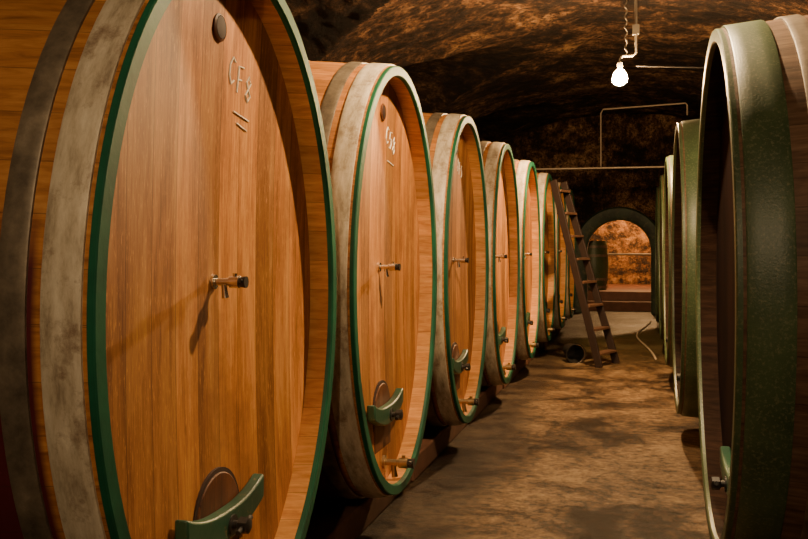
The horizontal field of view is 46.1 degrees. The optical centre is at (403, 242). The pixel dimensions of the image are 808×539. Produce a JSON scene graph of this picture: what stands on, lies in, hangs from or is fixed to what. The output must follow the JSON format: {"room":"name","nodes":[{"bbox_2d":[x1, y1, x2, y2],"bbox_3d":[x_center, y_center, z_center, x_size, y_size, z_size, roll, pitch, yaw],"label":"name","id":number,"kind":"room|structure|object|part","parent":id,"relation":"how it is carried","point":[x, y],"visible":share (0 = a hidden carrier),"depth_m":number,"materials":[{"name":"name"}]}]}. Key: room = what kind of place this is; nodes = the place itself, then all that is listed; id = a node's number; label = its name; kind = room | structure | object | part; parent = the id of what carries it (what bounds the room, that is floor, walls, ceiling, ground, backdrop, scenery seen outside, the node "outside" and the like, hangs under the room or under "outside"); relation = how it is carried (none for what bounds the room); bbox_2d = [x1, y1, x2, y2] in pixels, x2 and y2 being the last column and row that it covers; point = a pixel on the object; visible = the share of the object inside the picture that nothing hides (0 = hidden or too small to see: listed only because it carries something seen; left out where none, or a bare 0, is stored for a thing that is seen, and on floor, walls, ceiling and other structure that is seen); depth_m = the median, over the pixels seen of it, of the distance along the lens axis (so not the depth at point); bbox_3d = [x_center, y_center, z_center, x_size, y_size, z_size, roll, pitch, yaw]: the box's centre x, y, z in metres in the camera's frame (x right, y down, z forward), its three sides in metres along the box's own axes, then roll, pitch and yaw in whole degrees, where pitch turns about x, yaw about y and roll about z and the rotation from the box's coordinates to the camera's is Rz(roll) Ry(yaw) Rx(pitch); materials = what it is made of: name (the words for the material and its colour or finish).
{"room":"wine cellar","nodes":[
{"label":"wine cellar","id":0,"kind":"room"},
{"bbox_2d":[357,311,709,538],"bbox_3d":[1.944,1.600,9.563,9.000,0.200,27.500,0,0,14],"label":"floor","id":1,"kind":"structure","parent":0,"point":[566,449],"depth_m":6.58,"materials":[{"name":"brown concrete"}]},
{"bbox_2d":[0,0,336,538],"bbox_3d":[-1.673,0.244,3.322,2.561,2.512,1.974,0,0,14],"label":"oval wine cask","id":2,"kind":"object","parent":1,"relation":"on","point":[168,272],"visible":1,"depth_m":2.70,"materials":[{"name":"brown wood"}]},
{"bbox_3d":[-0.598,0.911,3.057,0.010,0.343,0.320,0,0,14],"label":"manhole door","id":3,"kind":"part","parent":2,"relation":"part of","materials":[{"name":"brown wood"}]},
{"bbox_2d":[210,273,248,298],"bbox_3d":[-0.564,0.138,3.048,0.126,0.082,0.058,0,0,14],"label":"tap","id":4,"kind":"object","parent":2,"relation":"on","point":[234,281],"depth_m":3.04,"materials":[{"name":"brown wood"}]},
{"bbox_3d":[-0.510,0.901,3.035,0.017,0.042,0.104,0,0,14],"label":"clamp handle","id":5,"kind":"part","parent":2,"relation":"part of","materials":[{"name":"black metal"}]},
{"bbox_2d":[305,60,436,538],"bbox_3d":[-1.190,0.249,5.237,2.561,2.502,1.955,0,0,14],"label":"oval wine cask","id":6,"kind":"object","parent":1,"relation":"on","point":[372,115],"visible":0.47,"depth_m":4.87,"materials":[{"name":"brown wood"}]},
{"bbox_3d":[-0.115,0.905,4.972,0.010,0.340,0.320,0,0,14],"label":"manhole door","id":7,"kind":"part","parent":6,"relation":"part of","materials":[{"name":"brown wood"}]},
{"bbox_2d":[378,262,400,276],"bbox_3d":[-0.081,0.138,4.963,0.126,0.082,0.058,0,0,14],"label":"tap","id":8,"kind":"object","parent":6,"relation":"on","point":[392,266],"depth_m":4.96,"materials":[{"name":"gold metal"}]},
{"bbox_2d":[381,455,414,477],"bbox_3d":[-0.033,1.163,4.952,0.177,0.117,0.084,0,0,14],"label":"tap","id":9,"kind":"object","parent":6,"relation":"on","point":[403,462],"depth_m":4.94,"materials":[{"name":"gold metal"}]},
{"bbox_2d":[410,112,488,481],"bbox_3d":[-0.704,0.249,7.146,2.561,2.502,1.955,0,0,14],"label":"oval wine cask","id":10,"kind":"object","parent":1,"relation":"on","point":[460,197],"visible":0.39,"depth_m":6.87,"materials":[{"name":"brown wood"}]},
{"bbox_3d":[0.371,0.905,6.881,0.010,0.340,0.320,0,0,14],"label":"manhole door","id":11,"kind":"part","parent":10,"relation":"part of","materials":[{"name":"brown wood"}]},
{"bbox_2d":[452,256,468,267],"bbox_3d":[0.405,0.138,6.872,0.126,0.082,0.058,0,0,14],"label":"tap","id":12,"kind":"object","parent":10,"relation":"on","point":[463,260],"depth_m":6.86,"materials":[{"name":"gold metal"}]},
{"bbox_2d":[458,396,479,411],"bbox_3d":[0.454,1.163,6.861,0.177,0.117,0.084,0,0,14],"label":"tap","id":13,"kind":"object","parent":10,"relation":"on","point":[471,401],"depth_m":6.84,"materials":[{"name":"brown wood"}]},
{"bbox_2d":[468,141,519,423],"bbox_3d":[-0.219,0.249,9.050,2.561,2.502,1.955,0,0,14],"label":"oval wine cask","id":14,"kind":"object","parent":1,"relation":"on","point":[498,160],"visible":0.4,"depth_m":8.99,"materials":[{"name":"brown wood"}]},
{"bbox_2d":[496,253,506,261],"bbox_3d":[0.890,0.138,8.777,0.126,0.082,0.058,0,0,14],"label":"tap","id":15,"kind":"object","parent":14,"relation":"on","point":[502,256],"depth_m":8.77,"materials":[{"name":"gold metal"}]},
{"bbox_2d":[502,363,515,374],"bbox_3d":[0.939,1.163,8.765,0.177,0.117,0.084,0,0,14],"label":"tap","id":16,"kind":"object","parent":14,"relation":"on","point":[508,366],"depth_m":8.74,"materials":[{"name":"brown wood"}]},
{"bbox_2d":[502,159,540,388],"bbox_3d":[0.267,0.249,10.954,2.561,2.502,1.955,0,0,14],"label":"oval wine cask","id":17,"kind":"object","parent":1,"relation":"on","point":[526,175],"visible":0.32,"depth_m":11.05,"materials":[{"name":"brown wood"}]},
{"bbox_2d":[529,341,538,350],"bbox_3d":[1.424,1.163,10.669,0.177,0.117,0.084,0,0,14],"label":"tap","id":18,"kind":"object","parent":17,"relation":"on","point":[533,344],"depth_m":10.64,"materials":[{"name":"brown wood"}]},
{"bbox_2d":[526,172,555,364],"bbox_3d":[0.752,0.249,12.858,2.561,2.502,1.955,0,0,14],"label":"oval wine cask","id":19,"kind":"object","parent":1,"relation":"on","point":[546,199],"visible":0.2,"depth_m":13.04,"materials":[{"name":"brown wood"}]},
{"bbox_2d":[547,326,554,331],"bbox_3d":[1.909,1.163,12.573,0.177,0.117,0.084,0,0,14],"label":"tap","id":20,"kind":"object","parent":19,"relation":"on","point":[550,329],"depth_m":12.54,"materials":[{"name":"gold metal"}]},
{"bbox_2d":[543,182,566,347],"bbox_3d":[1.237,0.249,14.763,2.561,2.502,1.955,0,0,14],"label":"oval wine cask","id":21,"kind":"object","parent":1,"relation":"on","point":[561,252],"visible":0.19,"depth_m":14.86,"materials":[{"name":"brown wood"}]},
{"bbox_2d":[556,189,575,334],"bbox_3d":[1.722,0.249,16.667,2.561,2.502,1.955,0,0,14],"label":"oval wine cask","id":22,"kind":"object","parent":1,"relation":"on","point":[570,293],"visible":0.13,"depth_m":16.36,"materials":[{"name":"brown wood"}]},
{"bbox_2d":[563,343,585,362],"bbox_3d":[2.134,1.387,11.987,0.256,0.256,0.263,0,0,-9],"label":"bucket","id":23,"kind":"object","parent":1,"relation":"on","point":[575,353],"visible":0.99,"depth_m":12.00,"materials":[{"name":"black rubber"}]},
{"bbox_2d":[550,180,619,367],"bbox_3d":[2.208,0.360,11.830,0.802,2.305,0.523,0,0,37],"label":"wooden ladder","id":24,"kind":"object","parent":1,"relation":"on","point":[590,330],"visible":1,"depth_m":11.81,"materials":[{"name":"brown wood"}]},
{"bbox_2d":[588,300,650,311],"bbox_3d":[4.806,1.400,21.185,2.600,0.200,0.500,0,0,14],"label":"step","id":25,"kind":"structure","parent":1,"relation":"on","point":[609,305],"depth_m":20.93,"materials":[{"name":"brown wood"}]},
{"bbox_2d":[636,321,656,359],"bbox_3d":[3.832,1.484,15.122,0.276,0.028,6.001,0,0,14],"label":"garden hose","id":26,"kind":"object","parent":1,"relation":"on","point":[638,339],"visible":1,"depth_m":14.22,"materials":[{"name":"rubber"}]},
{"bbox_2d":[655,187,658,322],"bbox_3d":[5.346,0.249,15.264,2.500,2.502,2.304,0,0,14],"label":"old wine cask","id":27,"kind":"object","parent":1,"relation":"on","point":[657,188],"visible":0.07,"depth_m":15.34,"materials":[{"name":"green paint"}]},
{"bbox_2d":[658,174,663,339],"bbox_3d":[4.676,0.249,12.546,2.500,2.502,2.304,0,0,14],"label":"old wine cask","id":28,"kind":"object","parent":1,"relation":"on","point":[661,184],"visible":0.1,"depth_m":13.46,"materials":[{"name":"green paint"}]},
{"bbox_2d":[663,155,672,366],"bbox_3d":[3.990,0.249,9.780,2.500,2.502,2.304,0,0,14],"label":"old wine cask","id":29,"kind":"object","parent":1,"relation":"on","point":[668,173],"visible":0.12,"depth_m":10.39,"materials":[{"name":"green paint"}]},
{"bbox_2d":[671,119,699,417],"bbox_3d":[3.294,0.249,6.964,2.500,2.502,2.304,0,0,14],"label":"old wine cask","id":30,"kind":"object","parent":1,"relation":"on","point":[686,138],"visible":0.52,"depth_m":6.55,"materials":[{"name":"green paint"}]},
{"bbox_2d":[696,14,807,538],"bbox_3d":[2.482,0.274,3.632,2.501,2.452,2.304,0,0,14],"label":"old wine cask","id":31,"kind":"object","parent":1,"relation":"on","point":[752,204],"visible":1,"depth_m":3.04,"materials":[{"name":"green paint"}]},
{"bbox_2d":[285,0,807,142],"bbox_3d":[1.740,-1.597,8.737,8.040,2.489,25.200,0,0,14],"label":"ceiling","id":32,"kind":"structure","parent":0,"point":[513,67],"depth_m":12.59,"materials":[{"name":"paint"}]},
{"bbox_2d":[612,0,639,85],"bbox_3d":[2.263,-2.191,9.690,0.271,1.175,0.160,0,0,14],"label":"lamp","id":33,"kind":"object","parent":32,"relation":"hanging from","point":[619,78],"visible":1,"depth_m":9.66,"materials":[{"name":"white glass"}]},
{"bbox_3d":[2.205,-1.696,9.704,0.152,0.184,0.160,0,0,14],"label":"bulb","id":34,"kind":"part","parent":33,"relation":"part of","materials":[{"name":"white glass"}]},
{"bbox_2d":[617,62,622,68],"bbox_3d":[2.205,-1.812,9.704,0.060,0.075,0.060,0,0,14],"label":"socket","id":35,"kind":"object","parent":33,"relation":"attached to","point":[619,64],"depth_m":9.68,"materials":[{"name":"white ceramic"}]},
{"bbox_2d":[636,66,704,67],"bbox_3d":[3.783,-1.700,9.336,2.921,0.212,0.022,0,0,13],"label":"overhead cable","id":36,"kind":"object","parent":32,"relation":"attached to","point":[636,66],"visible":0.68,"depth_m":9.58,"materials":[{"name":"grey metal"}]},
{"bbox_2d":[501,113,688,302],"bbox_3d":[4.688,-1.000,20.705,8.000,5.000,0.450,0,0,14],"label":"wall","id":37,"kind":"structure","parent":0,"point":[628,140],"depth_m":20.56,"materials":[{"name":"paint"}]},
{"bbox_2d":[574,207,655,313],"bbox_3d":[4.611,0.360,20.392,1.920,2.280,0.185,0,0,14],"label":"trim","id":38,"kind":"structure","parent":37,"relation":"attached to","point":[636,217],"depth_m":20.31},
{"bbox_2d":[588,284,650,300],"bbox_3d":[5.411,1.300,23.642,4.400,0.400,4.500,0,0,14],"label":"step","id":39,"kind":"structure","parent":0,"point":[613,292],"depth_m":21.55,"materials":[{"name":"brown concrete"}]},
{"bbox_2d":[588,241,608,289],"bbox_3d":[4.487,0.525,22.479,0.694,1.150,0.694,0,0,14],"label":"barrel","id":40,"kind":"object","parent":39,"relation":"on","point":[597,250],"visible":0.47,"depth_m":22.18,"materials":[{"name":"green paint"}]},
{"bbox_2d":[608,253,650,254],"bbox_3d":[5.352,0.677,23.399,4.100,0.845,0.048,0,0,14],"label":"railing","id":41,"kind":"object","parent":39,"relation":"on","point":[608,253],"visible":0.12,"depth_m":23.33,"materials":[{"name":"brown metal"}]},
{"bbox_2d":[590,220,650,284],"bbox_3d":[5.854,-0.500,25.438,4.600,4.200,0.200,0,0,14],"label":"wall","id":42,"kind":"structure","parent":0,"point":[620,236],"depth_m":25.32,"materials":[{"name":"stone"}]},
{"bbox_3d":[-2.277,-0.700,9.572,0.250,4.600,25.100,0,0,14],"label":"wall","id":43,"kind":"structure","parent":0,"visible":0},
{"bbox_2d":[536,166,664,169],"bbox_3d":[3.725,-1.330,16.797,7.940,0.034,0.032,0,0,14],"label":"rod","id":44,"kind":"object","parent":43,"relation":"attached to","point":[632,166],"visible":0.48,"depth_m":16.84,"materials":[{"name":"metal"}]},
{"bbox_2d":[600,102,687,166],"bbox_3d":[4.206,-1.899,16.678,1.498,1.089,0.028,0,0,14],"label":"conduit","id":45,"kind":"object","parent":44,"relation":"on","point":[684,102],"visible":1,"depth_m":16.78,"materials":[{"name":"metal"}]}
]}

